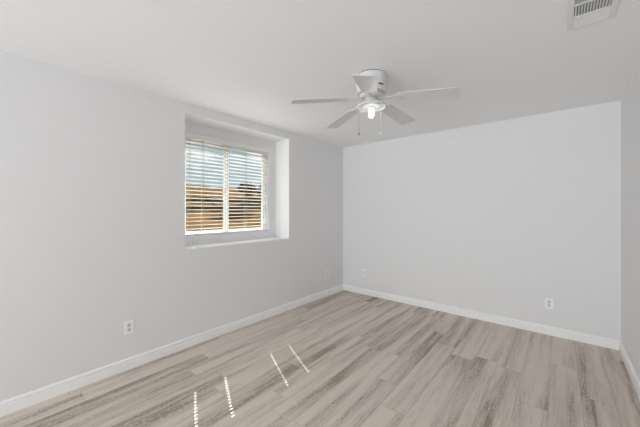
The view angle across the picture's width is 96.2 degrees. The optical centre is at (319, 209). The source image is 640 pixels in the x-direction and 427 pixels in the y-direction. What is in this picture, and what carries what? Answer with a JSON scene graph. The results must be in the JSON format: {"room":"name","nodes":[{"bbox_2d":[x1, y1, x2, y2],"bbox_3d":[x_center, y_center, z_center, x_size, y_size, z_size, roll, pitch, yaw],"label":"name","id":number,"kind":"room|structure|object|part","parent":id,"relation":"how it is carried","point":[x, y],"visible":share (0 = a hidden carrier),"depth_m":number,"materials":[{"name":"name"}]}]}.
{"room":"empty bedroom","nodes":[
{"label":"empty bedroom","id":0,"kind":"room"},
{"bbox_2d":[0,50,342,401],"bbox_3d":[-2.490,0.155,1.832,0.450,2.440,8.696,0,0,40],"label":"wall","id":1,"kind":"structure","parent":0,"point":[93,240],"depth_m":2.44,"materials":[{"name":"white paint"}]},
{"bbox_2d":[124,319,133,334],"bbox_3d":[-1.649,1.017,2.480,0.008,0.116,0.072,0,0,40],"label":"wall outlet","id":2,"kind":"object","parent":1,"relation":"attached to","point":[128,325],"visible":1,"depth_m":2.48,"materials":[{"name":"white plastic"}]},
{"bbox_2d":[0,284,342,416],"bbox_3d":[-2.304,1.328,1.690,0.016,0.094,8.436,0,0,40],"label":"baseboard","id":3,"kind":"structure","parent":1,"relation":"attached to","point":[8,406],"depth_m":2.51,"materials":[{"name":"white paint"}]},
{"bbox_2d":[185,137,264,233],"bbox_3d":[-1.185,-0.285,3.654,0.083,1.150,1.186,0,0,40],"label":"window","id":4,"kind":"structure","parent":1,"relation":"in","point":[227,183],"depth_m":3.65,"materials":[{"name":"white plastic"}]},
{"bbox_3d":[-1.372,-0.272,3.468,0.030,1.104,0.588,0,0,40],"label":"sash","id":5,"kind":"part","parent":4,"relation":"part of","materials":[{"name":"white plastic"}]},
{"bbox_2d":[185,131,268,235],"bbox_3d":[-1.116,-0.286,3.596,0.060,1.148,1.172,0,0,40],"label":"window blind","id":6,"kind":"object","parent":4,"relation":"attached to","point":[201,137],"visible":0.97,"depth_m":3.52,"materials":[{"name":"white plastic"}]},
{"bbox_3d":[-1.357,-0.275,3.314,0.053,1.110,0.004,0,0,40],"label":"ladder cord","id":7,"kind":"part","parent":6,"relation":"part of","materials":[{"name":"white fabric"}]},
{"bbox_3d":[-1.156,-0.275,3.554,0.053,1.110,0.004,0,0,40],"label":"ladder cord","id":8,"kind":"part","parent":6,"relation":"part of","materials":[{"name":"white fabric"}]},
{"bbox_3d":[-1.119,0.281,3.599,0.050,0.015,1.172,0,0,40],"label":"rail","id":9,"kind":"part","parent":6,"relation":"part of","materials":[{"name":"white plastic"}]},
{"bbox_3d":[-0.979,-0.275,3.767,0.053,1.110,0.004,0,0,40],"label":"ladder cord","id":10,"kind":"part","parent":6,"relation":"part of","materials":[{"name":"white fabric"}]},
{"bbox_3d":[-1.009,-0.272,3.848,0.032,1.104,0.630,0,0,40],"label":"sash","id":11,"kind":"part","parent":4,"relation":"part of","materials":[{"name":"white plastic"}]},
{"bbox_2d":[0,0,639,146],"bbox_3d":[-1.171,-1.125,0.729,3.887,0.120,8.696,0,0,40],"label":"ceiling","id":12,"kind":"structure","parent":0,"point":[248,60],"depth_m":1.92,"materials":[{"name":"white paint"}]},
{"bbox_2d":[291,69,459,134],"bbox_3d":[0.433,-0.828,2.300,1.237,0.474,1.230,0,0,40],"label":"ceiling fan","id":13,"kind":"object","parent":12,"relation":"hanging from","point":[371,84],"visible":1,"depth_m":2.20,"materials":[{"name":"white metal"}]},
{"bbox_3d":[-0.004,-0.841,2.220,0.433,0.068,0.143,0,0,-11],"label":"blade","id":14,"kind":"part","parent":13,"relation":"part of","materials":[{"name":"white wood"}]},
{"bbox_3d":[0.215,-0.835,2.662,0.143,0.074,0.432,0,0,-29],"label":"blade","id":15,"kind":"part","parent":13,"relation":"part of","materials":[{"name":"white wood"}]},
{"bbox_3d":[0.305,-0.820,1.887,0.143,0.089,0.430,0,0,13],"label":"blade","id":16,"kind":"part","parent":13,"relation":"part of","materials":[{"name":"white"}]},
{"bbox_3d":[0.410,-0.768,2.291,0.042,0.074,0.042,0,0,40],"label":"light bulb","id":17,"kind":"part","parent":13,"relation":"part of","materials":[{"name":"white glass"}]},
{"bbox_3d":[0.703,-0.850,2.592,0.143,0.059,0.433,0,0,43],"label":"blade","id":18,"kind":"part","parent":13,"relation":"part of","materials":[{"name":"white wood"}]},
{"bbox_3d":[0.786,-0.844,2.105,0.433,0.065,0.143,0,0,25],"label":"blade","id":19,"kind":"part","parent":13,"relation":"part of","materials":[{"name":"white wood"}]},
{"bbox_2d":[566,0,619,31],"bbox_3d":[1.431,-1.059,1.508,0.204,0.012,0.348,0,0,40],"label":"ceiling vent","id":20,"kind":"object","parent":12,"relation":"in","point":[580,13],"visible":1,"depth_m":1.54,"materials":[{"name":"white metal"}]},
{"bbox_2d":[0,290,639,426],"bbox_3d":[-1.171,1.425,0.729,3.887,0.100,8.696,0,0,40],"label":"floor","id":21,"kind":"structure","parent":0,"point":[343,358],"depth_m":2.28,"materials":[{"name":"wood"}]},
{"bbox_2d":[343,101,620,340],"bbox_3d":[1.706,0.155,3.913,3.317,2.440,0.120,0,0,40],"label":"wall","id":22,"kind":"structure","parent":0,"point":[503,218],"depth_m":3.46,"materials":[{"name":"white paint"}]},
{"bbox_2d":[343,284,619,349],"bbox_3d":[1.662,1.328,3.861,3.317,0.094,0.016,0,0,40],"label":"baseboard","id":23,"kind":"structure","parent":22,"relation":"attached to","point":[610,343],"depth_m":3.44,"materials":[{"name":"white paint"}]},
{"bbox_2d":[545,298,552,308],"bbox_3d":[2.516,1.033,3.152,0.072,0.116,0.008,0,0,40],"label":"wall outlet","id":24,"kind":"object","parent":22,"relation":"attached to","point":[548,301],"visible":1,"depth_m":3.15,"materials":[{"name":"white plastic"}]},
{"bbox_2d":[621,67,639,379],"bbox_3d":[0.274,0.155,-0.479,0.120,2.440,8.696,0,0,40],"label":"wall","id":25,"kind":"structure","parent":0,"point":[630,102],"depth_m":2.39,"materials":[{"name":"white paint"}]},
{"bbox_2d":[619,341,639,399],"bbox_3d":[0.228,1.328,-0.427,0.016,0.094,8.436,0,0,40],"label":"baseboard","id":26,"kind":"structure","parent":25,"relation":"attached to","point":[635,380],"depth_m":2.36,"materials":[{"name":"white paint"}]},
{"label":"outside","id":27,"kind":"structure","parent":0,"visible":0},
{"bbox_2d":[186,184,260,231],"bbox_3d":[-6.007,-0.021,28.812,39.540,3.093,64.500,0,0,40],"label":"hillside","id":28,"kind":"structure","parent":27,"point":[253,213],"depth_m":8.04,"materials":[{"name":"brown soil"}]},
{"bbox_2d":[202,203,230,211],"bbox_3d":[-2.910,-0.046,8.102,0.277,0.315,0.904,0,0,40],"label":"dry shrub","id":29,"kind":"object","parent":28,"relation":"on","point":[213,204],"visible":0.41,"depth_m":7.92,"materials":[{"name":"brown plant"}]},
{"bbox_2d":[241,182,256,195],"bbox_3d":[-3.326,-0.907,13.423,0.728,0.764,0.690,0,0,40],"label":"tree","id":30,"kind":"object","parent":28,"relation":"on","point":[251,185],"visible":0.63,"depth_m":13.30,"materials":[{"name":"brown plant"}]}
]}

